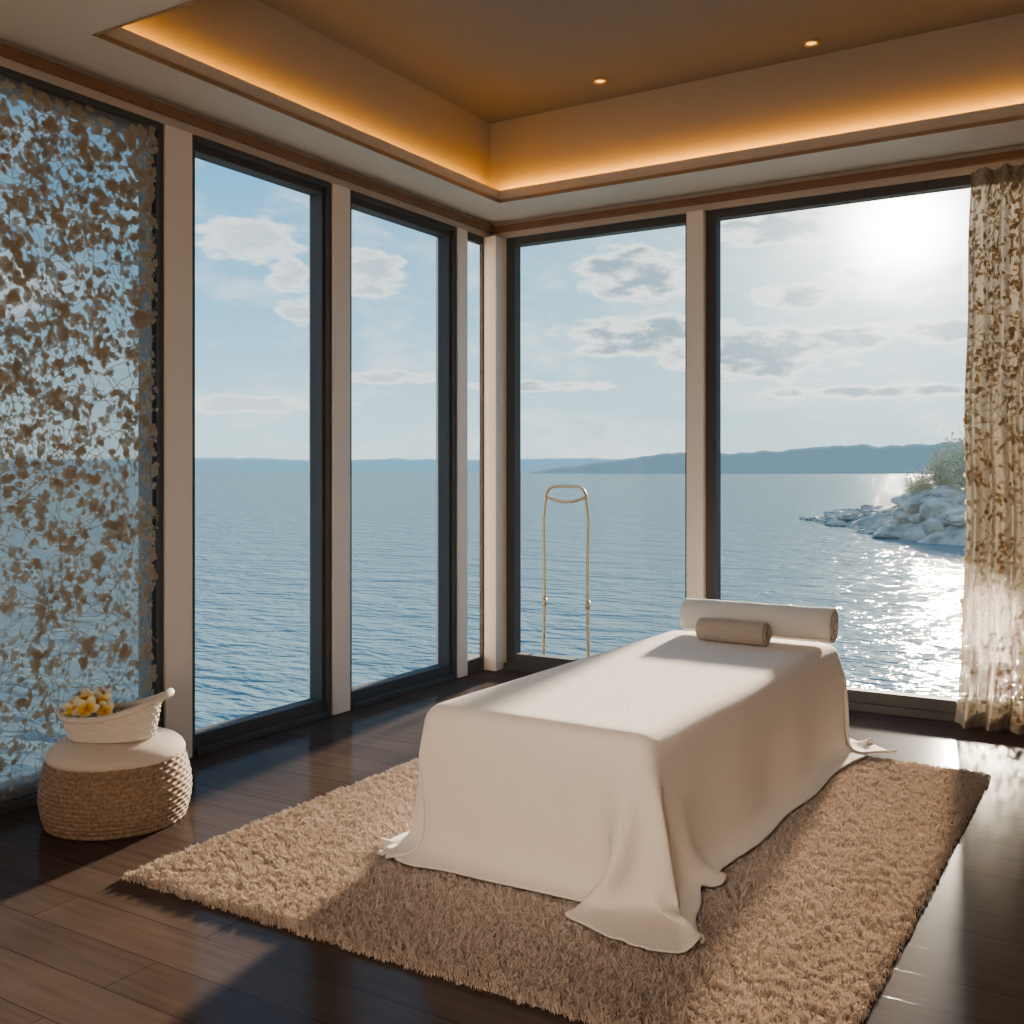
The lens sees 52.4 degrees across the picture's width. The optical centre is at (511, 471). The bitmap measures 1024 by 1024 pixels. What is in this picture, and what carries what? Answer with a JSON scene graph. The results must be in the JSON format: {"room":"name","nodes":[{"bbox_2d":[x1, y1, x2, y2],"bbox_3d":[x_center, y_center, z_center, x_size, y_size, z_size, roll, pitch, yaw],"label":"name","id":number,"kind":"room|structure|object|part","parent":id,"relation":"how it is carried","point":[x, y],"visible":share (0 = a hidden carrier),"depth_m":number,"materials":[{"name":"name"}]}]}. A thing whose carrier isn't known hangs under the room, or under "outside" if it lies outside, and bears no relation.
{"room":"spa","nodes":[
{"label":"spa","id":0,"kind":"room"},
{"bbox_2d":[0,38,491,244],"bbox_3d":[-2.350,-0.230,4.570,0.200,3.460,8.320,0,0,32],"label":"crown molding","id":1,"kind":"structure","parent":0,"point":[4,62],"depth_m":5.59,"materials":[{"name":"beige paint"}]},
{"bbox_2d":[0,66,163,814],"bbox_3d":[-2.326,-0.140,4.543,0.150,3.280,1.900,0,0,32],"label":"window","id":2,"kind":"structure","parent":1,"relation":"in","point":[31,799],"depth_m":5.30,"materials":[{"name":"grey metal"}]},
{"bbox_2d":[0,75,160,802],"bbox_3d":[-2.286,-0.148,4.515,0.029,3.225,1.881,0,0,32],"label":"lace curtain","id":3,"kind":"object","parent":2,"relation":"hanging from","point":[77,189],"visible":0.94,"depth_m":4.88,"materials":[{"name":"brown fabric"}]},
{"bbox_2d":[164,124,191,757],"bbox_3d":[-1.811,-0.140,5.444,0.205,3.280,0.175,0,0,32],"label":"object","id":4,"kind":"structure","parent":1,"relation":"attached to","point":[177,142],"depth_m":5.39,"materials":[{"name":"beige paint"}]},
{"bbox_2d":[192,135,331,755],"bbox_3d":[-1.448,-0.140,5.974,0.150,3.280,1.107,0,0,32],"label":"window","id":5,"kind":"structure","parent":1,"relation":"in","point":[207,739],"depth_m":6.39,"materials":[{"name":"grey metal"}]},
{"bbox_2d":[309,183,349,714],"bbox_3d":[-1.145,-0.140,6.530,0.205,3.280,0.159,0,0,32],"label":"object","id":6,"kind":"structure","parent":1,"relation":"attached to","point":[340,195],"depth_m":6.47,"materials":[{"name":"beige paint"}]},
{"bbox_2d":[350,190,456,708],"bbox_3d":[-0.762,-0.140,7.092,0.150,3.280,1.199,0,0,32],"label":"window","id":7,"kind":"structure","parent":1,"relation":"in","point":[362,695],"depth_m":7.55,"materials":[{"name":"grey metal"}]},
{"bbox_2d":[436,228,467,677],"bbox_3d":[-0.445,-0.140,7.671,0.205,3.280,0.120,0,0,32],"label":"trim","id":8,"kind":"structure","parent":1,"relation":"attached to","point":[462,235],"depth_m":7.61,"materials":[{"name":"beige paint"}]},
{"bbox_2d":[468,654,479,659],"bbox_3d":[2.449,1.600,6.846,6.800,0.120,0.420,0,0,32],"label":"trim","id":9,"kind":"structure","parent":1,"relation":"attached to","point":[471,656],"depth_m":8.68,"materials":[{"name":"white wood"}]},
{"bbox_2d":[468,232,483,673],"bbox_3d":[-0.289,-0.140,7.787,0.030,3.280,0.240,0,0,32],"label":"window","id":10,"kind":"structure","parent":1,"relation":"in","point":[475,664],"depth_m":7.87,"materials":[{"name":"grey metal"}]},
{"bbox_2d":[484,236,506,670],"bbox_3d":[-0.121,-0.140,7.954,0.140,3.280,0.220,0,0,32],"label":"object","id":11,"kind":"structure","parent":1,"relation":"attached to","point":[495,247],"depth_m":7.86,"materials":[{"name":"beige paint"}]},
{"bbox_2d":[0,43,1023,233],"bbox_3d":[0.133,-1.843,2.976,5.700,0.045,8.200,0,0,32],"label":"trim","id":12,"kind":"structure","parent":1,"relation":"attached to","point":[6,51],"depth_m":6.32,"materials":[{"name":"brown wood"}]},
{"bbox_2d":[0,669,1023,1023],"bbox_3d":[0.185,1.600,3.061,6.100,0.200,8.400,0,0,32],"label":"floor","id":13,"kind":"structure","parent":0,"point":[81,943],"depth_m":3.42,"materials":[{"name":"brown wood"}]},
{"bbox_2d":[37,726,191,840],"bbox_3d":[-1.714,1.314,4.508,0.630,0.372,0.629,0,0,18],"label":"pouf","id":14,"kind":"object","parent":13,"relation":"on","point":[87,791],"visible":0.86,"depth_m":4.27,"materials":[{"name":"brown wicker"}]},
{"bbox_2d":[44,726,185,771],"bbox_3d":[-1.714,1.183,4.508,0.576,0.112,0.576,0,0,32],"label":"cushion","id":15,"kind":"object","parent":14,"relation":"on","point":[165,751],"depth_m":4.32,"materials":[{"name":"beige fabric"}]},
{"bbox_2d":[57,688,174,742],"bbox_3d":[-1.697,1.031,4.458,0.502,0.206,0.310,0,0,0],"label":"basket","id":16,"kind":"object","parent":14,"relation":"on","point":[136,720],"visible":0.95,"depth_m":4.36,"materials":[{"name":"beige wicker"}]},
{"bbox_3d":[-1.926,1.029,4.458,0.035,0.034,0.106,0,0,0],"label":"handle","id":17,"kind":"part","parent":16,"relation":"part of","materials":[{"name":"beige wicker"}]},
{"bbox_2d":[60,697,85,716],"bbox_3d":[-1.863,1.000,4.413,0.105,0.072,0.095,0,0,-12],"label":"flower","id":18,"kind":"object","parent":16,"relation":"in","point":[67,707],"visible":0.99,"depth_m":4.43,"materials":[{"name":"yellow plant"}]},
{"bbox_2d":[71,695,98,717],"bbox_3d":[-1.801,0.992,4.395,0.115,0.087,0.088,0,0,9],"label":"flower","id":19,"kind":"object","parent":16,"relation":"in","point":[82,711],"visible":1,"depth_m":4.41,"materials":[{"name":"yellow plant"}]},
{"bbox_2d":[71,688,99,700],"bbox_3d":[-1.831,0.966,4.477,0.112,0.060,0.106,0,0,36],"label":"flower","id":20,"kind":"object","parent":16,"relation":"in","point":[84,696],"visible":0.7,"depth_m":4.51,"materials":[{"name":"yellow plant"}]},
{"bbox_2d":[86,686,110,695],"bbox_3d":[-1.791,0.957,4.514,0.096,0.041,0.096,0,0,-39],"label":"flower","id":21,"kind":"object","parent":16,"relation":"in","point":[101,689],"visible":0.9,"depth_m":4.54,"materials":[{"name":"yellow plant"}]},
{"bbox_2d":[93,691,111,706],"bbox_3d":[-1.757,0.973,4.448,0.099,0.060,0.095,0,0,26],"label":"flower","id":22,"kind":"object","parent":16,"relation":"in","point":[99,696],"visible":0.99,"depth_m":4.48,"materials":[{"name":"yellow plant"}]},
{"bbox_2d":[92,700,114,716],"bbox_3d":[-1.733,1.006,4.413,0.090,0.063,0.068,0,0,-30],"label":"flower","id":23,"kind":"object","parent":16,"relation":"in","point":[106,710],"visible":0.95,"depth_m":4.43,"materials":[{"name":"yellow plant"}]},
{"bbox_3d":[-1.486,0.957,4.458,0.070,0.057,0.164,0,0,0],"label":"handle","id":24,"kind":"part","parent":16,"relation":"part of","materials":[{"name":"beige wicker"}]},
{"bbox_2d":[121,755,990,1023],"bbox_3d":[0.454,1.481,4.467,2.587,0.035,3.098,0,0,32],"label":"shag rug","id":25,"kind":"object","parent":13,"relation":"on","point":[806,925],"visible":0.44,"depth_m":3.55,"materials":[{"name":"beige carpet"}]},
{"bbox_2d":[376,630,896,952],"bbox_3d":[0.711,1.183,4.698,1.435,0.574,2.892,0,0,33],"label":"massage table","id":26,"kind":"object","parent":25,"relation":"on","point":[622,782],"visible":0.98,"depth_m":3.87,"materials":[{"name":"beige fabric"}]},
{"bbox_2d":[696,617,771,646],"bbox_3d":[1.158,0.832,5.431,0.378,0.123,0.131,0,0,36],"label":"rolled towel","id":27,"kind":"object","parent":26,"relation":"on","point":[713,629],"visible":1,"depth_m":5.38,"materials":[{"name":"beige fabric"}]},
{"bbox_2d":[680,598,838,642],"bbox_3d":[1.312,0.790,5.566,0.828,0.182,0.194,0,0,33],"label":"rolled towel","id":28,"kind":"object","parent":26,"relation":"on","point":[791,622],"visible":0.85,"depth_m":5.43,"materials":[{"name":"white fabric"}]},
{"bbox_2d":[0,0,1023,223],"bbox_3d":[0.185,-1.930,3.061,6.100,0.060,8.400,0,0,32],"label":"ceiling","id":29,"kind":"structure","parent":0,"point":[61,30],"depth_m":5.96,"materials":[{"name":"beige paint"}]},
{"bbox_2d":[93,0,1023,202],"bbox_3d":[0.992,-1.907,4.731,4.570,0.023,3.310,0,0,32],"label":"trim","id":30,"kind":"structure","parent":29,"relation":"attached to","point":[100,35],"depth_m":5.93,"materials":[{"name":"brown wood"}]},
{"bbox_2d":[114,27,1023,193],"bbox_3d":[0.992,-1.972,4.731,4.620,0.025,3.360,0,0,32],"label":"trim","id":31,"kind":"structure","parent":29,"relation":"attached to","point":[122,30],"depth_m":6.04,"materials":[{"name":"beige paint"}]},
{"bbox_2d":[542,485,589,656],"bbox_3d":[0.413,0.819,7.989,0.425,1.443,0.038,0,0,32],"label":"ladder handrail","id":32,"kind":"object","parent":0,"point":[585,497],"visible":0.94,"depth_m":7.97,"materials":[{"name":"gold metal"}]},
{"bbox_2d":[258,0,1023,122],"bbox_3d":[0.211,-2.600,3.104,6.300,0.100,8.500,0,0,32],"label":"ceiling","id":33,"kind":"structure","parent":0,"point":[494,60],"depth_m":6.09,"materials":[{"name":"brown paint"}]},
{"bbox_2d":[592,77,607,84],"bbox_3d":[0.573,-2.546,6.765,0.106,0.022,0.106,0,0,32],"label":"recessed light","id":34,"kind":"object","parent":33,"relation":"in","point":[598,80],"visible":1,"depth_m":6.76,"materials":[{"name":"white"}]},
{"bbox_2d":[802,38,820,46],"bbox_3d":[1.775,-2.546,6.168,0.106,0.022,0.106,0,0,32],"label":"recessed light","id":35,"kind":"object","parent":33,"relation":"in","point":[813,42],"visible":1,"depth_m":6.16,"materials":[{"name":"white"}]},
{"bbox_2d":[492,145,1023,238],"bbox_3d":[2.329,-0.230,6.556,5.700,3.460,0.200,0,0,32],"label":"crown molding","id":36,"kind":"structure","parent":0,"point":[961,171],"depth_m":6.83,"materials":[{"name":"beige paint"}]},
{"bbox_2d":[504,214,685,672],"bbox_3d":[0.600,-0.140,7.564,1.477,3.280,0.130,0,0,32],"label":"window","id":37,"kind":"structure","parent":36,"relation":"in","point":[517,660],"depth_m":7.90,"materials":[{"name":"grey metal"}]},
{"bbox_2d":[686,210,705,631],"bbox_3d":[1.301,-0.140,7.178,0.123,3.280,0.215,0,0,32],"label":"trim","id":38,"kind":"structure","parent":36,"relation":"attached to","point":[695,220],"depth_m":7.08,"materials":[{"name":"beige paint"}]},
{"bbox_2d":[706,175,1008,728],"bbox_3d":[2.233,-0.140,6.562,2.110,3.280,0.130,0,0,32],"label":"window","id":39,"kind":"structure","parent":36,"relation":"in","point":[859,699],"depth_m":7.06,"materials":[{"name":"grey metal"}]},
{"bbox_2d":[955,163,1023,733],"bbox_3d":[2.879,-0.138,5.946,0.671,3.246,0.184,0,0,32],"label":"lace curtain","id":40,"kind":"object","parent":36,"relation":"hanging from","point":[991,679],"visible":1,"depth_m":6.01,"materials":[{"name":"beige fabric"}]},
{"label":"outside","id":41,"kind":"structure","parent":0,"visible":0},
{"bbox_2d":[195,457,622,472],"bbox_3d":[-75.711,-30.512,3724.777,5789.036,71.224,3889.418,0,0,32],"label":"hill","id":42,"kind":"structure","parent":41,"point":[224,464],"depth_m":4596.57,"materials":[{"name":"blue"}]},
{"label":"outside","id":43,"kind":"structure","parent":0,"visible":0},
{"bbox_2d":[531,441,964,473],"bbox_3d":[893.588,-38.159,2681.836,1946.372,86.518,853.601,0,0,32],"label":"hill","id":44,"kind":"structure","parent":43,"point":[860,458],"depth_m":2657.04,"materials":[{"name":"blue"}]},
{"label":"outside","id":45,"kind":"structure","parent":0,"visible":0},
{"bbox_2d":[195,473,964,728],"bbox_3d":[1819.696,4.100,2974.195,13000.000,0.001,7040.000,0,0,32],"label":"sea","id":46,"kind":"structure","parent":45,"point":[897,603],"depth_m":41.20,"materials":[{"name":"blue liquid"}]},
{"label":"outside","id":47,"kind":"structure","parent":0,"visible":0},
{"bbox_2d":[816,497,965,545],"bbox_3d":[37.122,1.869,65.140,46.460,5.778,32.460,0,0,32],"label":"rocky shore","id":48,"kind":"structure","parent":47,"point":[953,535],"depth_m":63.00,"materials":[{"name":"grey stone"}]},
{"bbox_2d":[824,510,841,517],"bbox_3d":[26.386,3.645,84.507,2.400,1.137,1.666,18,18,32],"label":"boulder","id":49,"kind":"object","parent":48,"relation":"on","point":[826,513],"visible":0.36,"depth_m":84.42,"materials":[{"name":"grey stone"}]},
{"bbox_2d":[825,518,847,525],"bbox_3d":[24.801,4.044,79.385,1.675,0.991,1.923,0,0,5],"label":"boulder","id":50,"kind":"object","parent":48,"relation":"on","point":[833,522],"visible":0.63,"depth_m":78.81,"materials":[{"name":"grey stone"}]},
{"bbox_2d":[832,508,847,511],"bbox_3d":[26.915,3.331,85.457,1.762,0.800,1.577,-8,-17,-1],"label":"boulder","id":51,"kind":"object","parent":48,"relation":"on","point":[842,509],"visible":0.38,"depth_m":85.16,"materials":[{"name":"grey stone"}]},
{"bbox_2d":[831,513,850,518],"bbox_3d":[26.277,3.638,81.654,2.405,0.981,1.514,0,0,-4],"label":"boulder","id":52,"kind":"object","parent":48,"relation":"on","point":[837,515],"visible":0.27,"depth_m":81.24,"materials":[{"name":"grey stone"}]},
{"bbox_2d":[838,514,856,520],"bbox_3d":[26.012,3.597,80.245,1.496,0.741,1.584,0,0,31],"label":"boulder","id":53,"kind":"object","parent":48,"relation":"on","point":[847,517],"visible":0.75,"depth_m":79.71,"materials":[{"name":"grey stone"}]},
{"bbox_2d":[838,508,861,515],"bbox_3d":[26.817,3.350,81.811,2.329,1.074,1.788,0,0,16],"label":"boulder","id":54,"kind":"object","parent":48,"relation":"on","point":[854,511],"visible":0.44,"depth_m":81.30,"materials":[{"name":"grey stone"}]},
{"bbox_2d":[857,527,876,533],"bbox_3d":[23.790,4.034,69.674,1.547,0.686,1.060,0,0,40],"label":"boulder","id":55,"kind":"object","parent":48,"relation":"on","point":[868,530],"visible":0.49,"depth_m":69.34,"materials":[{"name":"grey stone"}]},
{"bbox_2d":[860,504,874,510],"bbox_3d":[27.334,2.850,79.509,1.209,0.843,1.303,0,0,-37],"label":"boulder","id":56,"kind":"object","parent":48,"relation":"on","point":[864,507],"visible":0.59,"depth_m":79.42,"materials":[{"name":"grey stone"}]},
{"bbox_2d":[861,509,877,515],"bbox_3d":[26.832,3.079,77.693,1.447,0.670,0.921,0,0,9],"label":"boulder","id":57,"kind":"object","parent":48,"relation":"on","point":[866,512],"visible":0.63,"depth_m":77.49,"materials":[{"name":"grey stone"}]},
{"bbox_2d":[855,513,893,528],"bbox_3d":[25.211,3.515,72.126,2.716,1.318,2.204,0,0,15],"label":"boulder","id":58,"kind":"object","parent":48,"relation":"on","point":[876,518],"visible":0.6,"depth_m":71.77,"materials":[{"name":"grey stone"}]},
{"bbox_2d":[880,510,891,514],"bbox_3d":[26.463,3.038,73.200,1.378,0.806,1.192,0,0,22],"label":"boulder","id":59,"kind":"object","parent":48,"relation":"on","point":[882,511],"visible":0.29,"depth_m":72.95,"materials":[{"name":"grey stone"}]},
{"bbox_2d":[871,524,904,538],"bbox_3d":[24.229,4.058,64.931,3.698,1.619,2.919,0,0,8],"label":"boulder","id":60,"kind":"object","parent":48,"relation":"on","point":[888,531],"visible":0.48,"depth_m":64.03,"materials":[{"name":"grey stone"}]},
{"bbox_2d":[891,496,902,506],"bbox_3d":[27.884,2.255,72.838,2.508,1.142,2.750,0,0,-6],"label":"boulder","id":61,"kind":"object","parent":48,"relation":"on","point":[896,500],"visible":0.27,"depth_m":72.62,"materials":[{"name":"grey stone"}]},
{"bbox_2d":[891,507,915,522],"bbox_3d":[26.099,2.632,66.898,3.402,1.658,2.235,0,0,40],"label":"boulder","id":62,"kind":"object","parent":48,"relation":"on","point":[900,516],"visible":0.23,"depth_m":66.70,"materials":[{"name":"grey stone"}]},
{"bbox_2d":[900,493,922,499],"bbox_3d":[27.355,1.986,68.931,2.853,1.124,2.103,0,0,-10],"label":"boulder","id":63,"kind":"object","parent":48,"relation":"on","point":[904,496],"visible":0.15,"depth_m":68.55,"materials":[{"name":"grey stone"}]},
{"bbox_2d":[900,496,927,514],"bbox_3d":[26.587,2.338,66.655,2.944,1.635,3.397,0,0,33],"label":"boulder","id":64,"kind":"object","parent":48,"relation":"on","point":[910,507],"visible":0.31,"depth_m":65.76,"materials":[{"name":"grey stone"}]},
{"bbox_2d":[909,513,923,523],"bbox_3d":[25.494,2.941,64.790,1.462,0.856,1.410,0,0,-10],"label":"boulder","id":65,"kind":"object","parent":48,"relation":"on","point":[916,518],"visible":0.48,"depth_m":64.38,"materials":[{"name":"grey stone"}]},
{"bbox_2d":[900,468,933,493],"bbox_3d":[28.271,1.049,72.754,3.022,3.120,3.230,0,0,26],"label":"shrub","id":66,"kind":"object","parent":48,"relation":"on","point":[917,476],"visible":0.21,"depth_m":72.72,"materials":[{"name":"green plant"}]},
{"bbox_2d":[903,471,940,493],"bbox_3d":[27.436,1.175,69.306,2.936,2.836,2.748,0,0,30],"label":"shrub","id":67,"kind":"object","parent":48,"relation":"on","point":[923,486],"visible":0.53,"depth_m":69.40,"materials":[{"name":"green plant"}]},
{"bbox_2d":[913,489,930,493],"bbox_3d":[27.750,1.687,69.320,2.166,1.069,2.151,0,0,-17],"label":"boulder","id":68,"kind":"object","parent":48,"relation":"on","point":[919,491],"visible":0.1,"depth_m":68.68,"materials":[{"name":"grey stone"}]},
{"bbox_2d":[921,494,945,503],"bbox_3d":[26.722,2.055,65.683,1.584,1.372,2.548,0,0,31],"label":"boulder","id":69,"kind":"object","parent":48,"relation":"on","point":[933,495],"visible":0.16,"depth_m":64.85,"materials":[{"name":"grey stone"}]},
{"bbox_2d":[922,517,951,534],"bbox_3d":[25.065,3.318,61.184,1.935,1.319,2.118,0,0,-16],"label":"boulder","id":70,"kind":"object","parent":48,"relation":"on","point":[930,525],"visible":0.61,"depth_m":60.45,"materials":[{"name":"grey stone"}]},
{"bbox_2d":[919,498,958,519],"bbox_3d":[26.207,2.492,63.548,2.584,1.858,3.254,0,0,7],"label":"boulder","id":71,"kind":"object","parent":48,"relation":"on","point":[932,507],"visible":0.51,"depth_m":62.46,"materials":[{"name":"grey stone"}]},
{"bbox_2d":[918,430,965,489],"bbox_3d":[29.381,-0.315,69.420,4.203,4.891,5.329,0,0,42],"label":"shrub","id":72,"kind":"object","parent":48,"relation":"on","point":[938,464],"visible":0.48,"depth_m":69.12,"materials":[{"name":"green plant"}]},
{"bbox_2d":[922,485,965,498],"bbox_3d":[27.659,1.635,65.885,2.708,1.634,2.951,0,0,4],"label":"boulder","id":73,"kind":"object","parent":48,"relation":"on","point":[941,489],"visible":0.4,"depth_m":65.45,"materials":[{"name":"grey stone"}]},
{"bbox_2d":[929,435,965,494],"bbox_3d":[28.775,0.000,65.776,5.073,5.176,5.825,0,0,0],"label":"shrub","id":74,"kind":"object","parent":48,"relation":"on","point":[959,478],"visible":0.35,"depth_m":65.58,"materials":[{"name":"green plant"}]},
{"bbox_2d":[941,506,954,513],"bbox_3d":[26.328,2.489,62.034,1.417,0.931,1.352,0,0,-26],"label":"boulder","id":75,"kind":"object","parent":48,"relation":"on","point":[949,507],"visible":0.26,"depth_m":61.80,"materials":[{"name":"grey stone"}]},
{"bbox_2d":[935,507,965,520],"bbox_3d":[26.276,2.663,61.448,2.406,1.200,2.056,0,0,-16],"label":"boulder","id":76,"kind":"object","parent":48,"relation":"on","point":[945,514],"visible":0.38,"depth_m":60.77,"materials":[{"name":"grey stone"}]},
{"bbox_2d":[937,425,965,483],"bbox_3d":[31.031,-0.559,68.491,5.495,5.672,5.872,0,0,-17],"label":"shrub","id":77,"kind":"object","parent":48,"relation":"on","point":[961,440],"visible":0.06,"depth_m":68.44,"materials":[{"name":"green plant"}]},
{"bbox_2d":[948,490,960,492],"bbox_3d":[27.784,1.790,66.473,2.151,1.355,3.449,0,0,-21],"label":"boulder","id":78,"kind":"object","parent":48,"relation":"on","point":[951,491],"visible":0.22,"depth_m":64.78,"materials":[{"name":"grey stone"}]},
{"bbox_2d":[947,509,965,526],"bbox_3d":[26.360,2.671,59.864,2.276,1.434,2.826,0,0,5],"label":"boulder","id":79,"kind":"object","parent":48,"relation":"on","point":[958,519],"visible":0.35,"depth_m":59.54,"materials":[{"name":"grey stone"}]}
]}

